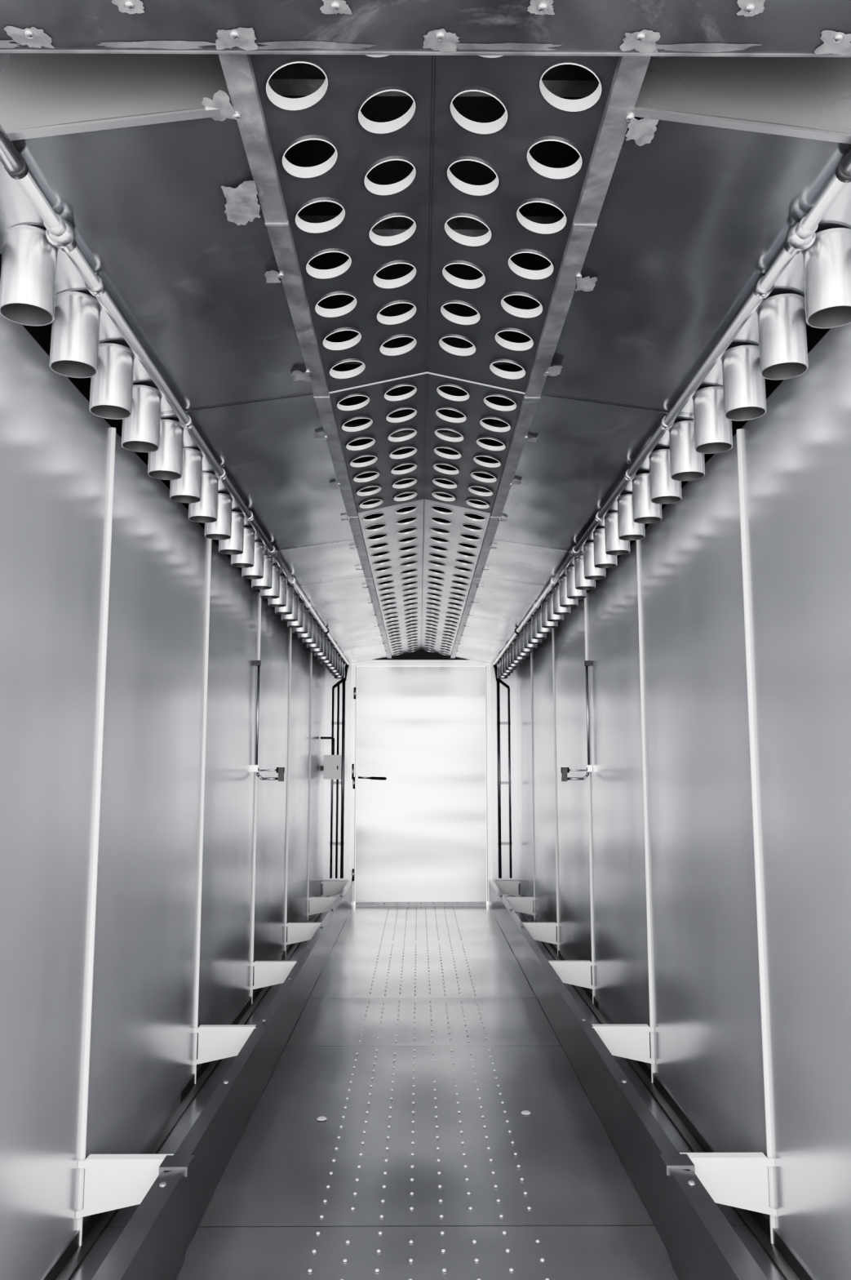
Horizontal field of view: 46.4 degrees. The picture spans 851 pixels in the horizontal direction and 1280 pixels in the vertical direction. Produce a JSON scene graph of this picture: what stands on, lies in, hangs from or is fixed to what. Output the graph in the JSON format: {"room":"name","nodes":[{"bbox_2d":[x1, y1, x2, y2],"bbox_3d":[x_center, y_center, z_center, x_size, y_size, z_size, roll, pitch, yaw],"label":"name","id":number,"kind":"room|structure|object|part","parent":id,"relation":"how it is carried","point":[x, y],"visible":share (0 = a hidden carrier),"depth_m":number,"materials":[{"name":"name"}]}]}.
{"room":"industrial corridor","nodes":[
{"label":"industrial corridor","id":0,"kind":"room"},
{"bbox_2d":[0,314,325,1279],"bbox_3d":[-0.830,0.729,4.674,0.035,1.985,7.370,0,-7,0],"label":"wall","id":1,"kind":"structure","parent":0,"point":[55,453],"depth_m":2.55,"materials":[{"name":"silver metal"}]},
{"bbox_2d":[41,427,320,1279],"bbox_3d":[-0.814,0.728,4.669,0.034,1.985,7.360,0,-7,0],"label":"vertical rods","id":2,"kind":"object","parent":1,"relation":"attached to","point":[68,1261],"visible":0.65,"depth_m":2.53,"materials":[{"name":"white metal"}]},
{"bbox_2d":[253,660,284,781],"bbox_3d":[-0.750,0.388,4.779,0.154,0.582,0.038,-1,-7,5],"label":"handle","id":3,"kind":"object","parent":1,"relation":"attached to","point":[281,771],"visible":1,"depth_m":4.76,"materials":[{"name":"silver metal"}]},
{"bbox_2d":[320,736,342,779],"bbox_3d":[-0.749,0.935,7.865,0.170,0.335,0.071,0,-7,0],"label":"junction box","id":4,"kind":"object","parent":1,"relation":"attached to","point":[331,767],"visible":1,"depth_m":7.83,"materials":[{"name":"white metal"}]},
{"bbox_2d":[322,614,520,897],"bbox_3d":[-0.038,0.975,8.384,1.720,2.460,0.040,0,-7,0],"label":"wall","id":5,"kind":"structure","parent":0,"point":[420,656],"depth_m":8.36,"materials":[{"name":"silver metal"}]},
{"bbox_2d":[329,678,345,878],"bbox_3d":[-0.738,1.137,8.312,0.120,1.680,0.043,0,-7,0],"label":"pipes","id":6,"kind":"object","parent":5,"relation":"attached to","point":[338,722],"visible":0.91,"depth_m":8.28,"materials":[{"name":"metal"}]},
{"bbox_2d":[350,663,492,906],"bbox_3d":[-0.037,1.192,8.289,1.170,2.005,0.113,0,-7,0],"label":"door frame","id":7,"kind":"structure","parent":5,"relation":"in","point":[354,773],"depth_m":8.29,"materials":[{"name":"metal"}]},
{"bbox_2d":[349,687,358,880],"bbox_3d":[-0.597,1.194,8.285,0.060,1.600,0.025,0,-7,0],"label":"door hinges","id":8,"kind":"object","parent":7,"relation":"attached to","point":[353,873],"depth_m":8.28,"materials":[{"name":"silver metal"}]},
{"bbox_3d":[-0.470,1.112,8.278,0.294,0.160,0.070,0,-7,3],"label":"handle","id":9,"kind":"part","parent":7,"relation":"part of","materials":[{"name":"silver metal"}]},
{"bbox_2d":[355,666,487,901],"bbox_3d":[-0.038,1.194,8.326,1.090,1.950,0.039,0,-7,0],"label":"door","id":10,"kind":"structure","parent":7,"relation":"attached to","point":[421,829],"depth_m":8.32,"materials":[{"name":"white metal"}]},
{"bbox_2d":[497,678,512,878],"bbox_3d":[0.662,1.138,8.321,0.120,1.680,0.043,0,-7,0],"label":"pipes","id":11,"kind":"object","parent":5,"relation":"attached to","point":[500,782],"visible":0.94,"depth_m":8.30,"materials":[{"name":"metal"}]},
{"bbox_2d":[0,116,850,663],"bbox_3d":[-0.013,-0.279,4.951,1.490,0.077,7.095,0,-7,0],"label":"ceiling","id":12,"kind":"structure","parent":0,"point":[691,218],"depth_m":2.03,"materials":[{"name":"metal"}]},
{"bbox_2d":[0,53,236,140],"bbox_3d":[-0.442,-0.778,1.430,0.342,0.135,0.016,0,-7,0],"label":"ceiling panel","id":13,"kind":"object","parent":12,"relation":"attached to","point":[42,95],"depth_m":1.43,"materials":[{"name":"metal"}]},
{"bbox_2d":[0,225,345,678],"bbox_3d":[-0.695,-0.183,4.979,0.092,0.136,6.748,0,-7,0],"label":"tubes","id":14,"kind":"object","parent":12,"relation":"attached to","point":[28,266],"visible":0.98,"depth_m":2.31,"materials":[{"name":"silver metal"}]},
{"bbox_2d":[0,124,349,680],"bbox_3d":[-0.640,-0.206,4.810,0.070,0.159,7.293,0,-7,0],"label":"pipe","id":15,"kind":"object","parent":12,"relation":"attached to","point":[60,233],"depth_m":1.90,"materials":[{"name":"silver metal"}]},
{"bbox_2d":[201,53,659,658],"bbox_3d":[-0.028,-0.467,4.877,0.694,0.321,7.272,0,-7,0],"label":"ceiling panel","id":16,"kind":"object","parent":12,"relation":"attached to","point":[431,221],"visible":0.99,"depth_m":1.99,"materials":[{"name":"metal"}]},
{"bbox_2d":[493,149,850,680],"bbox_3d":[0.616,-0.204,4.818,0.070,0.159,7.293,0,-7,0],"label":"pipe","id":17,"kind":"object","parent":12,"relation":"attached to","point":[801,236],"depth_m":1.98,"materials":[{"name":"silver metal"}]},
{"bbox_2d":[497,227,850,678],"bbox_3d":[0.669,-0.181,4.988,0.092,0.136,6.748,0,-7,0],"label":"tubes","id":18,"kind":"object","parent":12,"relation":"attached to","point":[782,351],"visible":0.96,"depth_m":2.33,"materials":[{"name":"silver metal"}]},
{"bbox_2d":[631,56,850,143],"bbox_3d":[0.456,-0.777,1.436,0.321,0.135,0.016,0,-7,0],"label":"ceiling panel","id":19,"kind":"object","parent":12,"relation":"attached to","point":[802,97],"depth_m":1.44,"materials":[{"name":"metal"}]},
{"bbox_2d":[0,0,850,57],"bbox_3d":[0.013,-1.012,1.212,1.800,0.462,0.241,0,-7,0],"label":"beam","id":20,"kind":"structure","parent":0,"point":[583,28],"depth_m":1.25,"materials":[{"name":"grey metal"}]},
{"bbox_2d":[0,26,54,48],"bbox_3d":[-0.514,-0.772,1.265,0.072,0.008,0.037,0,-7,0],"label":"bolt","id":21,"kind":"object","parent":20,"relation":"attached to","point":[33,37],"depth_m":1.27,"materials":[{"name":"silver metal"}]},
{"bbox_2d":[111,0,144,13],"bbox_3d":[-0.363,-0.779,1.215,0.037,0.008,0.021,0,-7,0],"label":"bolt","id":22,"kind":"object","parent":20,"relation":"attached to","point":[130,6],"depth_m":1.22,"materials":[{"name":"silver metal"}]},
{"bbox_2d":[97,26,377,50],"bbox_3d":[-0.242,-0.772,1.268,0.359,0.008,0.040,0,-7,0],"label":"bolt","id":23,"kind":"object","parent":20,"relation":"attached to","point":[244,38],"depth_m":1.28,"materials":[{"name":"silver metal"}]},
{"bbox_2d":[320,0,351,14],"bbox_3d":[-0.110,-0.779,1.215,0.038,0.008,0.022,0,-7,0],"label":"bolt","id":24,"kind":"object","parent":20,"relation":"attached to","point":[331,6],"depth_m":1.22,"materials":[{"name":"silver metal"}]},
{"bbox_2d":[422,28,562,52],"bbox_3d":[0.086,-0.771,1.271,0.179,0.008,0.040,0,-7,0],"label":"bolt","id":25,"kind":"object","parent":20,"relation":"attached to","point":[442,40],"depth_m":1.29,"materials":[{"name":"silver metal"}]},
{"bbox_2d":[527,0,555,14],"bbox_3d":[0.142,-0.779,1.215,0.034,0.008,0.022,0,-7,0],"label":"bolt","id":26,"kind":"object","parent":20,"relation":"attached to","point":[537,6],"depth_m":1.22,"materials":[{"name":"silver metal"}]},
{"bbox_2d":[619,29,761,53],"bbox_3d":[0.342,-0.771,1.273,0.181,0.008,0.042,0,-7,0],"label":"bolt","id":27,"kind":"object","parent":20,"relation":"attached to","point":[644,41],"depth_m":1.29,"materials":[{"name":"silver metal"}]},
{"bbox_2d":[737,0,765,16],"bbox_3d":[0.398,-0.779,1.217,0.036,0.008,0.025,0,-7,0],"label":"bolt","id":28,"kind":"object","parent":20,"relation":"attached to","point":[749,7],"depth_m":1.22,"materials":[{"name":"silver metal"}]},
{"bbox_2d":[814,30,850,54],"bbox_3d":[0.528,-0.771,1.274,0.052,0.008,0.042,0,-7,0],"label":"bolt","id":29,"kind":"object","parent":20,"relation":"attached to","point":[835,42],"depth_m":1.28,"materials":[{"name":"silver metal"}]},
{"bbox_2d":[69,904,786,1279],"bbox_3d":[-0.012,1.740,4.568,1.800,0.051,7.410,0,-7,0],"label":"floor","id":30,"kind":"structure","parent":0,"point":[262,1220],"depth_m":3.00,"materials":[{"name":"metal"}]},
{"bbox_2d":[75,880,352,1279],"bbox_3d":[-0.692,1.602,4.511,0.267,0.211,7.270,0,-7,0],"label":"rail","id":31,"kind":"object","parent":30,"relation":"on","point":[173,1193],"visible":1,"depth_m":2.61,"materials":[{"name":"metal"}]},
{"bbox_2d":[0,253,831,634],"bbox_3d":[-0.012,0.474,4.713,1.800,2.500,7.530,0,-7,0],"label":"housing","id":32,"kind":"object","parent":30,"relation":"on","point":[42,334],"visible":0.02,"depth_m":2.49,"materials":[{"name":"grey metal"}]},
{"bbox_2d":[307,906,549,1279],"bbox_3d":[0.010,1.719,4.603,0.691,0.005,6.992,0,-7,1],"label":"studs","id":33,"kind":"object","parent":30,"relation":"on","point":[526,1112],"visible":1,"depth_m":3.22,"materials":[{"name":"silver metal"}]},
{"bbox_2d":[489,880,777,1279],"bbox_3d":[0.669,1.603,4.520,0.267,0.211,7.270,0,-7,0],"label":"rail","id":34,"kind":"object","parent":30,"relation":"on","point":[680,1193],"visible":0.99,"depth_m":2.60,"materials":[{"name":"metal"}]},
{"bbox_2d":[516,323,850,1279],"bbox_3d":[0.804,0.730,4.686,0.038,1.985,7.370,0,-7,0],"label":"wall","id":35,"kind":"structure","parent":0,"point":[708,1049],"depth_m":2.65,"materials":[{"name":"silver metal"}]},
{"bbox_2d":[560,660,592,781],"bbox_3d":[0.725,0.389,4.789,0.154,0.582,0.038,1,-8,-6],"label":"handle","id":36,"kind":"object","parent":35,"relation":"attached to","point":[564,771],"visible":1,"depth_m":4.77,"materials":[{"name":"silver metal"}]},
{"bbox_2d":[521,428,814,1279],"bbox_3d":[0.790,0.729,4.681,0.034,1.985,7.360,0,-7,0],"label":"vertical rods","id":37,"kind":"object","parent":35,"relation":"attached to","point":[763,1228],"visible":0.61,"depth_m":2.56,"materials":[{"name":"white metal"}]}
]}

